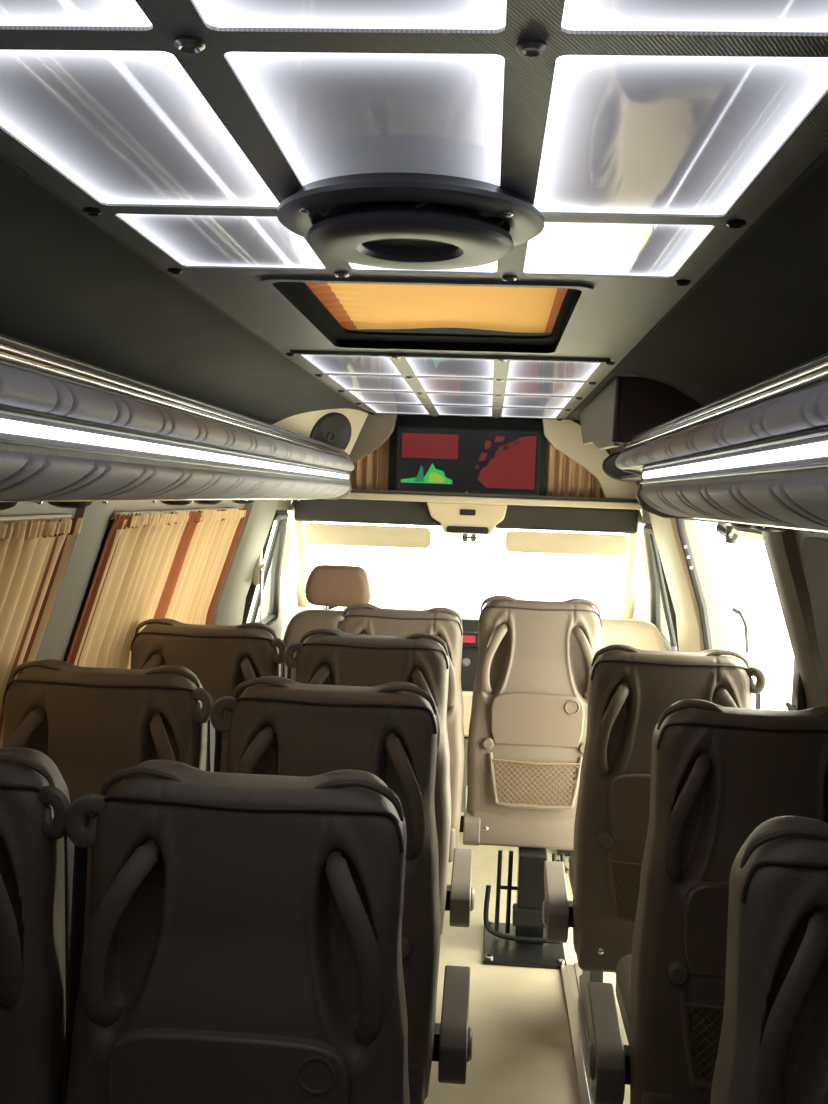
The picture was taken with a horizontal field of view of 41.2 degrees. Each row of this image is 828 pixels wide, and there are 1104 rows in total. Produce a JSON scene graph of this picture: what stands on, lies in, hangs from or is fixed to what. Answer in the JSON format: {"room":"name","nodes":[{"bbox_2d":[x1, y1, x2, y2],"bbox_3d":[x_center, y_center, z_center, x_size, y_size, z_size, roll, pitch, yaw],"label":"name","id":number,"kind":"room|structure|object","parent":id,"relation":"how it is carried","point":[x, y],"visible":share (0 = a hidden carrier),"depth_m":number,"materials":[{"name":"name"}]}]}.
{"room":"vehicle interior","nodes":[
{"label":"vehicle interior","id":0,"kind":"room"},
{"bbox_2d":[0,500,312,638],"bbox_3d":[-0.913,0.742,2.858,0.250,1.960,7.100,2,3,4],"label":"wall","id":1,"kind":"structure","parent":0,"point":[21,508],"depth_m":3.79,"materials":[{"name":"beige plastic"}]},
{"bbox_2d":[0,514,71,520],"bbox_3d":[-0.841,-0.055,1.961,0.008,0.008,1.200,2,3,4],"label":"rail","id":2,"kind":"object","parent":1,"relation":"attached to","point":[55,515],"visible":1,"depth_m":2.35,"materials":[{"name":"white metal"}]},
{"bbox_2d":[0,518,82,747],"bbox_3d":[-0.914,0.275,1.984,0.192,0.661,1.203,2,3,4],"label":"window curtain","id":3,"kind":"object","parent":2,"relation":"hanging from","point":[34,557],"visible":0.91,"depth_m":2.42,"materials":[{"name":"fabric"}]},
{"bbox_2d":[35,501,115,660],"bbox_3d":[-0.885,0.635,2.766,0.210,1.585,0.230,2,3,4],"label":"trim","id":4,"kind":"structure","parent":1,"relation":"attached to","point":[96,517],"depth_m":2.69,"materials":[{"name":"beige plastic"}]},
{"bbox_2d":[113,508,238,514],"bbox_3d":[-0.731,-0.134,3.566,0.008,0.008,1.420,2,3,4],"label":"rail","id":5,"kind":"object","parent":1,"relation":"attached to","point":[192,510],"visible":0.77,"depth_m":3.30,"materials":[{"name":"white"}]},
{"bbox_2d":[63,511,196,668],"bbox_3d":[-0.830,0.213,3.190,0.195,0.666,0.784,2,3,4],"label":"window curtain","id":6,"kind":"object","parent":5,"relation":"hanging from","point":[138,555],"visible":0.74,"depth_m":3.11,"materials":[{"name":"fabric"}]},
{"bbox_2d":[157,508,248,624],"bbox_3d":[-0.777,0.175,3.972,0.194,0.666,0.754,2,3,4],"label":"window curtain","id":7,"kind":"object","parent":5,"relation":"hanging from","point":[209,543],"visible":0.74,"depth_m":3.93,"materials":[{"name":"fabric"}]},
{"bbox_2d":[0,334,354,509],"bbox_3d":[-0.624,-0.192,1.995,0.388,0.230,5.314,2,3,4],"label":"luggage rack","id":8,"kind":"object","parent":1,"relation":"attached to","point":[74,433],"visible":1,"depth_m":1.82,"materials":[{"name":"grey plastic"}]},
{"bbox_2d":[0,405,348,483],"bbox_3d":[-0.635,-0.185,1.992,0.366,0.171,5.301,2,3,4],"label":"strip light","id":9,"kind":"object","parent":8,"relation":"attached to","point":[38,445],"depth_m":1.88,"materials":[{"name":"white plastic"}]},
{"bbox_2d":[0,153,366,424],"bbox_3d":[-0.587,-0.329,2.332,0.405,0.377,6.200,2,3,4],"label":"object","id":10,"kind":"structure","parent":1,"relation":"attached to","point":[70,286],"depth_m":2.05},
{"bbox_2d":[211,500,278,625],"bbox_3d":[-0.743,0.540,4.703,0.230,1.585,0.500,2,3,4],"label":"trim","id":11,"kind":"structure","parent":1,"relation":"attached to","point":[230,604],"depth_m":4.56,"materials":[{"name":"beige plastic"}]},
{"bbox_2d":[253,550,264,622],"bbox_3d":[-0.694,0.390,4.883,0.048,0.870,0.072,2,3,4],"label":"belt","id":12,"kind":"object","parent":1,"relation":"attached to","point":[258,573],"visible":0.53,"depth_m":4.85,"materials":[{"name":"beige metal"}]},
{"bbox_2d":[242,510,288,625],"bbox_3d":[-0.711,0.095,5.487,0.198,0.631,0.894,2,3,4],"label":"window","id":13,"kind":"structure","parent":1,"relation":"in","point":[273,563],"depth_m":5.39,"materials":[{"name":"clear glass"}]},
{"bbox_2d":[290,500,309,606],"bbox_3d":[-0.598,0.042,5.822,0.098,0.704,0.846,2,3,-4],"label":"trim","id":14,"kind":"structure","parent":1,"relation":"attached to","point":[297,527],"depth_m":5.76,"materials":[{"name":"beige plastic"}]},
{"bbox_2d":[272,408,367,454],"bbox_3d":[-0.403,-0.470,4.482,0.101,0.300,0.758,4,3,27],"label":"pod","id":15,"kind":"object","parent":1,"relation":"attached to","point":[341,428],"visible":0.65,"depth_m":4.53,"materials":[{"name":"beige plastic"}]},
{"bbox_2d":[349,412,396,462],"bbox_3d":[-0.237,-0.487,4.839,0.318,0.254,0.060,2,3,4],"label":"panel","id":16,"kind":"object","parent":1,"relation":"attached to","point":[378,428],"visible":0.51,"depth_m":4.80,"materials":[{"name":"beige plastic"}]},
{"bbox_2d":[0,120,827,419],"bbox_3d":[0.055,-0.491,2.280,0.880,0.031,6.200,2,3,4],"label":"ceiling","id":17,"kind":"structure","parent":0,"point":[618,314],"depth_m":1.99,"materials":[{"name":"grey plastic"}]},
{"bbox_2d":[349,438,389,489],"bbox_3d":[-0.205,-0.445,4.962,0.250,0.327,0.039,2,3,4],"label":"curtain","id":18,"kind":"object","parent":17,"relation":"hanging from","point":[370,472],"visible":0.41,"depth_m":4.96,"materials":[{"name":"beige fabric"}]},
{"bbox_2d":[0,0,827,285],"bbox_3d":[-0.049,-0.394,0.769,0.835,0.015,1.989,2,3,4],"label":"recessed light","id":19,"kind":"object","parent":17,"relation":"in","point":[641,133],"visible":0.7,"depth_m":1.01,"materials":[{"name":"grey plastic"}]},
{"bbox_2d":[277,172,543,269],"bbox_3d":[-0.004,-0.395,1.351,0.326,0.052,0.326,2,3,4],"label":"roof vent","id":20,"kind":"object","parent":19,"relation":"attached to","point":[392,220],"visible":1,"depth_m":1.27,"materials":[{"name":"grey plastic"}]},
{"bbox_2d":[368,238,451,248],"bbox_3d":[-0.004,-0.388,1.351,0.122,0.006,0.122,2,3,4],"label":"grille","id":21,"kind":"object","parent":20,"relation":"attached to","point":[392,243],"depth_m":1.38,"materials":[{"name":"black plastic"}]},
{"bbox_2d":[260,276,593,353],"bbox_3d":[0.048,-0.524,2.254,0.565,0.112,0.858,2,3,4],"label":"frame","id":22,"kind":"object","parent":17,"relation":"attached to","point":[292,292],"visible":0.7,"depth_m":2.49,"materials":[{"name":"black plastic"}]},
{"bbox_2d":[305,282,567,332],"bbox_3d":[0.048,-0.510,2.236,0.521,0.036,0.780,2,3,4],"label":"shade","id":23,"kind":"object","parent":22,"relation":"hanging from","point":[354,306],"visible":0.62,"depth_m":2.33,"materials":[{"name":"orange fabric"}]},
{"bbox_2d":[285,350,615,420],"bbox_3d":[0.156,-0.541,3.771,0.835,0.015,2.014,2,3,4],"label":"recessed light","id":24,"kind":"object","parent":17,"relation":"in","point":[495,386],"visible":1,"depth_m":3.35,"materials":[{"name":"grey plastic"}]},
{"bbox_2d":[544,424,613,497],"bbox_3d":[0.729,-0.408,4.900,0.315,0.327,0.038,2,3,4],"label":"curtain","id":25,"kind":"object","parent":17,"relation":"hanging from","point":[564,477],"visible":0.42,"depth_m":4.90,"materials":[{"name":"beige fabric"}]},
{"bbox_2d":[424,832,629,1103],"bbox_3d":[0.014,1.488,2.832,2.040,0.060,7.100,2,3,4],"label":"floor","id":26,"kind":"structure","parent":0,"point":[522,1050],"depth_m":3.40,"materials":[{"name":"beige plastic"}]},
{"bbox_2d":[281,565,371,680],"bbox_3d":[-0.330,0.687,5.035,0.493,1.287,0.597,2,3,4],"label":"seat","id":27,"kind":"object","parent":26,"relation":"on","point":[326,585],"visible":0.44,"depth_m":4.72,"materials":[{"name":"beige leather"}]},
{"bbox_2d":[467,595,601,968],"bbox_3d":[0.448,0.780,4.149,0.490,1.248,0.833,2,3,4],"label":"seat","id":28,"kind":"object","parent":26,"relation":"on","point":[527,733],"visible":0.82,"depth_m":3.95,"materials":[{"name":"beige leather"}]},
{"bbox_2d":[482,693,584,753],"bbox_3d":[0.441,0.611,3.939,0.386,0.208,0.033,2,3,4],"label":"tray","id":29,"kind":"object","parent":28,"relation":"on","point":[512,723],"depth_m":3.93,"materials":[{"name":"brown plastic"}]},
{"bbox_2d":[561,961,594,1103],"bbox_3d":[0.399,1.519,1.728,0.072,0.018,4.150,2,3,4],"label":"rail","id":30,"kind":"object","parent":26,"relation":"on","point":[570,974],"visible":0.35,"depth_m":3.33,"materials":[{"name":"silver metal"}]},
{"bbox_2d":[556,618,665,855],"bbox_3d":[0.872,0.826,5.101,0.493,1.090,0.597,2,3,4],"label":"seat","id":31,"kind":"object","parent":26,"relation":"on","point":[635,633],"visible":0.16,"depth_m":4.78,"materials":[{"name":"beige leather"}]},
{"bbox_2d":[587,699,827,1103],"bbox_3d":[0.680,0.887,2.467,0.581,1.181,0.644,2,3,4],"label":"passenger seat","id":32,"kind":"object","parent":26,"relation":"on","point":[718,773],"visible":0.67,"depth_m":2.19,"materials":[{"name":"brown leather"}]},
{"bbox_2d":[615,954,631,1044],"bbox_3d":[0.707,1.096,2.534,0.430,0.133,0.520,2,3,4],"label":"seat cushion","id":33,"kind":"object","parent":32,"relation":"on","point":[623,968],"depth_m":2.65,"materials":[{"name":"beige leather"}]},
{"bbox_2d":[667,881,728,984],"bbox_3d":[0.696,0.757,2.163,0.386,0.208,0.033,2,3,4],"label":"tray","id":34,"kind":"object","parent":32,"relation":"on","point":[697,911],"depth_m":2.16,"materials":[{"name":"brown plastic"}]},
{"bbox_3d":[0.740,1.533,1.706,0.072,0.018,4.150,2,3,4],"label":"rail","id":35,"kind":"object","parent":26,"relation":"on","visible":0},
{"bbox_2d":[542,644,766,1041],"bbox_3d":[0.681,0.844,3.307,0.581,1.181,0.644,2,3,4],"label":"passenger seat","id":36,"kind":"object","parent":35,"relation":"on","point":[630,688],"visible":0.5,"depth_m":3.03,"materials":[{"name":"brown plastic"}]},
{"bbox_2d":[569,852,572,893],"bbox_3d":[0.709,1.052,3.375,0.430,0.133,0.520,2,3,4],"label":"seat cushion","id":37,"kind":"object","parent":36,"relation":"on","point":[571,856],"depth_m":3.54,"materials":[{"name":"beige leather"}]},
{"bbox_2d":[597,774,650,848],"bbox_3d":[0.697,0.714,3.004,0.386,0.208,0.033,2,3,4],"label":"tray","id":38,"kind":"object","parent":36,"relation":"on","point":[623,800],"depth_m":3.00,"materials":[{"name":"brown plastic"}]},
{"bbox_2d":[710,816,827,1103],"bbox_3d":[0.599,0.927,1.621,0.581,1.181,0.644,2,3,4],"label":"passenger seat","id":39,"kind":"object","parent":35,"relation":"on","point":[773,1048],"visible":1,"depth_m":1.36,"materials":[{"name":"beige leather"}]},
{"bbox_3d":[-0.082,1.481,2.136,0.072,0.018,4.900,2,3,4],"label":"rail","id":40,"kind":"object","parent":26,"relation":"on","visible":0},
{"bbox_2d":[62,760,409,1103],"bbox_3d":[-0.207,0.889,1.795,0.581,1.181,0.644,2,3,4],"label":"passenger seat","id":41,"kind":"object","parent":40,"relation":"on","point":[242,945],"visible":1,"depth_m":1.51,"materials":[{"name":"beige leather"}]},
{"bbox_2d":[107,1028,350,1103],"bbox_3d":[-0.254,0.757,1.495,0.386,0.208,0.033,2,3,4],"label":"tray","id":42,"kind":"object","parent":41,"relation":"on","point":[145,1065],"depth_m":1.48,"materials":[{"name":"brown plastic"}]},
{"bbox_2d":[210,676,472,1103],"bbox_3d":[-0.145,0.852,2.561,0.581,1.181,0.644,2,3,4],"label":"passenger seat","id":43,"kind":"object","parent":40,"relation":"on","point":[282,726],"visible":0.27,"depth_m":2.28,"materials":[{"name":"brown leather"}]},
{"bbox_2d":[401,937,412,958],"bbox_3d":[-0.192,0.720,2.262,0.386,0.208,0.033,2,3,4],"label":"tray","id":44,"kind":"object","parent":43,"relation":"on","point":[406,942],"depth_m":2.24,"materials":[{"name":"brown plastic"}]},
{"bbox_2d":[284,628,474,933],"bbox_3d":[-0.093,0.809,3.429,0.581,1.181,0.644,2,3,4],"label":"passenger seat","id":45,"kind":"object","parent":40,"relation":"on","point":[329,656],"visible":0.34,"depth_m":3.15,"materials":[{"name":"brown leather"}]},
{"bbox_2d":[330,604,479,862],"bbox_3d":[-0.019,0.773,4.195,0.581,1.181,0.644,2,3,4],"label":"passenger seat","id":46,"kind":"object","parent":40,"relation":"on","point":[443,623],"visible":0.27,"depth_m":3.92,"materials":[{"name":"brown leather"}]},
{"bbox_3d":[-0.631,1.459,2.172,0.072,0.018,4.900,2,3,4],"label":"rail","id":47,"kind":"object","parent":26,"relation":"on","visible":0},
{"bbox_2d":[0,747,74,1103],"bbox_3d":[-0.741,0.867,1.860,0.504,1.181,0.644,2,3,4],"label":"passenger seat","id":48,"kind":"object","parent":47,"relation":"on","point":[37,851],"visible":0.88,"depth_m":1.58,"materials":[{"name":"beige leather"}]},
{"bbox_2d":[2,659,214,946],"bbox_3d":[-0.686,0.827,2.677,0.504,1.181,0.644,2,3,4],"label":"passenger seat","id":49,"kind":"object","parent":47,"relation":"on","point":[93,724],"visible":0.29,"depth_m":2.40,"materials":[{"name":"beige leather"}]},
{"bbox_2d":[85,846,91,912],"bbox_3d":[-0.708,0.696,2.376,0.386,0.208,0.033,2,3,4],"label":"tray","id":50,"kind":"object","parent":49,"relation":"on","point":[88,881],"depth_m":2.36,"materials":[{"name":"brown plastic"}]},
{"bbox_2d":[130,618,286,772],"bbox_3d":[-0.623,0.785,3.534,0.504,1.181,0.644,2,3,4],"label":"passenger seat","id":51,"kind":"object","parent":47,"relation":"on","point":[222,657],"visible":0.25,"depth_m":3.25,"materials":[{"name":"beige leather"}]},
{"bbox_2d":[206,739,226,772],"bbox_3d":[-0.645,0.654,3.233,0.386,0.208,0.033,2,3,4],"label":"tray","id":52,"kind":"object","parent":51,"relation":"on","point":[224,741],"depth_m":3.21,"materials":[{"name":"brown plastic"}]},
{"bbox_2d":[626,510,827,650],"bbox_3d":[0.991,0.817,2.732,0.250,1.960,7.100,2,3,4],"label":"wall","id":53,"kind":"structure","parent":0,"point":[716,628],"depth_m":4.32,"materials":[{"name":"beige plastic"}]},
{"bbox_2d":[620,510,642,618],"bbox_3d":[1.125,0.110,5.708,0.098,0.704,0.846,3,3,11],"label":"trim","id":54,"kind":"structure","parent":53,"relation":"attached to","point":[632,559],"depth_m":5.66,"materials":[{"name":"beige plastic"}]},
{"bbox_2d":[579,376,701,479],"bbox_3d":[0.765,-0.378,3.643,0.355,0.255,1.295,2,3,4],"label":"speaker housing","id":55,"kind":"object","parent":53,"relation":"attached to","point":[628,407],"visible":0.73,"depth_m":3.01,"materials":[{"name":"brown plastic"}]},
{"bbox_2d":[602,452,637,481],"bbox_3d":[0.849,-0.340,4.362,0.200,0.120,0.038,2,3,4],"label":"loudspeaker","id":56,"kind":"object","parent":55,"relation":"attached to","point":[609,467],"visible":0.37,"depth_m":4.35,"materials":[{"name":"black plastic"}]},
{"bbox_2d":[643,524,678,651],"bbox_3d":[1.189,0.170,5.361,0.198,0.631,0.894,2,3,4],"label":"window","id":57,"kind":"structure","parent":53,"relation":"in","point":[659,589],"depth_m":5.26,"materials":[{"name":"clear glass"}]},
{"bbox_2d":[649,513,704,651],"bbox_3d":[1.087,0.610,4.622,0.225,1.585,0.500,2,3,4],"label":"trim","id":58,"kind":"structure","parent":53,"relation":"attached to","point":[689,631],"depth_m":4.45,"materials":[{"name":"beige plastic"}]},
{"bbox_2d":[565,146,827,446],"bbox_3d":[0.684,-0.279,2.248,0.405,0.377,6.200,2,3,4],"label":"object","id":59,"kind":"structure","parent":53,"relation":"attached to","point":[759,313],"depth_m":1.88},
{"bbox_2d":[676,518,762,652],"bbox_3d":[1.035,0.814,3.645,0.195,1.875,1.427,2,3,4],"label":"door","id":60,"kind":"structure","parent":53,"relation":"in","point":[732,534],"depth_m":4.28,"materials":[{"name":"plastic"},{"name":"black rubber"}]},
{"bbox_2d":[615,353,827,532],"bbox_3d":[0.611,-0.103,1.123,0.388,0.230,3.734,2,3,4],"label":"luggage rack","id":61,"kind":"object","parent":53,"relation":"attached to","point":[755,456],"visible":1,"depth_m":1.56,"materials":[{"name":"grey plastic"}]},
{"bbox_2d":[629,426,827,487],"bbox_3d":[0.621,-0.095,1.118,0.366,0.171,3.721,2,3,4],"label":"light strip","id":62,"kind":"object","parent":61,"relation":"attached to","point":[796,456],"depth_m":1.57,"materials":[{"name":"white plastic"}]},
{"bbox_2d":[762,529,827,708],"bbox_3d":[0.964,0.699,2.819,0.225,1.585,0.200,2,3,4],"label":"trim","id":63,"kind":"structure","parent":53,"relation":"attached to","point":[781,548],"depth_m":2.73,"materials":[{"name":"beige plastic"}]},
{"bbox_2d":[785,658,806,710],"bbox_3d":[0.995,0.394,2.862,0.056,0.250,0.070,2,3,4],"label":"anchor","id":64,"kind":"object","parent":53,"relation":"attached to","point":[798,701],"visible":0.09,"depth_m":2.84,"materials":[{"name":"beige plastic"}]},
{"bbox_2d":[802,537,827,699],"bbox_3d":[0.933,0.369,1.896,0.167,0.735,1.510,2,3,4],"label":"window blind","id":65,"kind":"object","parent":53,"relation":"attached to","point":[814,550],"visible":1,"depth_m":2.53,"materials":[{"name":"brown"}]},
{"bbox_3d":[0.241,-0.416,5.131,1.680,0.480,0.540,2,3,4],"label":"wall","id":66,"kind":"structure","parent":0,"visible":0},
{"bbox_2d":[304,523,431,548],"bbox_3d":[-0.226,-0.079,5.331,0.620,0.102,0.022,2,3,4],"label":"sun visor","id":67,"kind":"object","parent":66,"relation":"attached to","point":[314,533],"visible":1,"depth_m":5.32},
{"bbox_2d":[294,499,637,533],"bbox_3d":[0.245,-0.180,5.338,1.660,0.118,0.070,2,3,4],"label":"trim","id":68,"kind":"structure","parent":66,"relation":"attached to","point":[606,520],"depth_m":5.30,"materials":[{"name":"grey plastic"}]},
{"bbox_2d":[427,502,506,541],"bbox_3d":[0.251,-0.141,5.252,0.379,0.189,0.126,2,3,4],"label":"console","id":69,"kind":"object","parent":66,"relation":"attached to","point":[465,519],"visible":0.99,"depth_m":5.19,"materials":[{"name":"beige plastic"}]},
{"bbox_2d":[446,526,488,533],"bbox_3d":[0.253,-0.105,5.195,0.200,0.030,0.010,2,3,4],"label":"rearview mirror","id":70,"kind":"object","parent":69,"relation":"attached to","point":[449,529],"depth_m":5.19,"materials":[{"name":"black plastic"}]},
{"bbox_2d":[388,415,546,495],"bbox_3d":[0.238,-0.426,4.935,0.700,0.350,0.050,2,3,4],"label":"trim","id":71,"kind":"structure","parent":66,"relation":"attached to","point":[402,420],"depth_m":4.90,"materials":[{"name":"black plastic"}]},
{"bbox_2d":[395,427,540,495],"bbox_3d":[0.238,-0.397,4.854,0.630,0.290,0.054,2,3,4],"label":"television","id":72,"kind":"object","parent":66,"relation":"attached to","point":[452,460],"visible":0.94,"depth_m":4.83,"materials":[{"name":"black plastic"}]},
{"bbox_2d":[414,466,423,481],"bbox_3d":[0.022,-0.347,4.845,0.045,0.075,0.001,2,3,4],"label":"picture","id":73,"kind":"object","parent":72,"relation":"attached to","point":[418,470],"depth_m":4.85,"materials":[{"name":"teal plastic"}]},
{"bbox_2d":[401,463,451,483],"bbox_3d":[0.056,-0.348,4.844,0.227,0.090,0.001,2,3,4],"label":"picture","id":74,"kind":"object","parent":72,"relation":"attached to","point":[411,473],"depth_m":4.84,"materials":[{"name":"green"}]},
{"bbox_2d":[402,433,458,458],"bbox_3d":[0.070,-0.466,4.838,0.247,0.107,0.001,2,3,4],"label":"picture","id":75,"kind":"object","parent":72,"relation":"on","point":[414,445],"depth_m":4.84,"materials":[{"name":"red"}]},
{"bbox_2d":[428,472,443,482],"bbox_3d":[0.099,-0.329,4.841,0.070,0.045,0.001,2,3,4],"label":"picture","id":76,"kind":"object","parent":72,"relation":"attached to","point":[433,477],"depth_m":4.84,"materials":[{"name":"yellow plastic"}]},
{"bbox_2d":[478,452,487,460],"bbox_3d":[0.302,-0.418,4.824,0.040,0.040,0.001,2,3,4],"label":"picture","id":77,"kind":"object","parent":72,"relation":"attached to","point":[482,456],"depth_m":4.82,"materials":[{"name":"red"}]},
{"bbox_2d":[485,440,490,449],"bbox_3d":[0.324,-0.470,4.820,0.030,0.045,0.001,2,3,4],"label":"picture","id":78,"kind":"object","parent":72,"relation":"on","point":[487,442],"depth_m":4.82,"materials":[{"name":"red plastic"}]},
{"bbox_2d":[494,436,504,441],"bbox_3d":[0.375,-0.494,4.815,0.050,0.027,0.001,2,3,4],"label":"picture","id":79,"kind":"object","parent":72,"relation":"attached to","point":[496,438],"depth_m":4.82,"materials":[{"name":"red"}]},
{"bbox_2d":[478,436,535,488],"bbox_3d":[0.406,-0.396,4.818,0.250,0.233,0.001,2,3,4],"label":"picture","id":80,"kind":"object","parent":72,"relation":"attached to","point":[504,462],"depth_m":4.82,"materials":[{"name":"red"}]},
{"bbox_2d":[341,489,641,509],"bbox_3d":[0.231,-0.241,5.080,1.660,0.030,0.580,2,3,4],"label":"trim","id":81,"kind":"structure","parent":66,"relation":"attached to","point":[352,495],"depth_m":4.78,"materials":[{"name":"beige plastic"}]},
{"bbox_2d":[406,415,639,485],"bbox_3d":[0.244,-0.439,5.160,1.660,0.357,0.400,2,3,4],"label":"trim","id":82,"kind":"structure","parent":66,"relation":"attached to","point":[621,447],"depth_m":4.91,"materials":[{"name":"beige plastic"}]},
{"bbox_2d":[505,531,628,555],"bbox_3d":[0.732,-0.041,5.268,0.590,0.102,0.022,2,3,4],"label":"sun visor","id":83,"kind":"object","parent":66,"relation":"attached to","point":[515,541],"visible":1,"depth_m":5.26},
{"bbox_2d":[542,419,638,498],"bbox_3d":[0.804,-0.399,4.828,0.492,0.352,0.050,2,3,4],"label":"panel","id":84,"kind":"object","parent":66,"relation":"attached to","point":[565,436],"visible":0.78,"depth_m":4.81,"materials":[{"name":"beige plastic"}]},
{"bbox_3d":[0.269,0.866,6.316,1.920,0.960,0.060,2,3,4],"label":"wall","id":85,"kind":"structure","parent":0,"visible":0},
{"bbox_2d":[281,605,478,811],"bbox_3d":[0.237,0.788,5.783,1.844,0.950,0.940,2,3,4],"label":"dashboard","id":86,"kind":"object","parent":85,"relation":"attached to","point":[470,623],"visible":0.08,"depth_m":5.36,"materials":[{"name":"beige plastic"}]},
{"bbox_2d":[462,691,472,736],"bbox_3d":[0.247,0.779,5.476,0.380,0.220,0.330,2,3,4],"label":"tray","id":87,"kind":"object","parent":86,"relation":"on","point":[467,695],"depth_m":5.31,"materials":[{"name":"beige plastic"}]},
{"label":"outside","id":88,"kind":"structure","parent":0,"visible":0},
{"bbox_2d":[247,570,793,709],"bbox_3d":[-0.193,2.176,0.120,60.000,0.070,60.000,2,3,4],"label":"ground","id":89,"kind":"structure","parent":88,"point":[771,652],"depth_m":23.56,"materials":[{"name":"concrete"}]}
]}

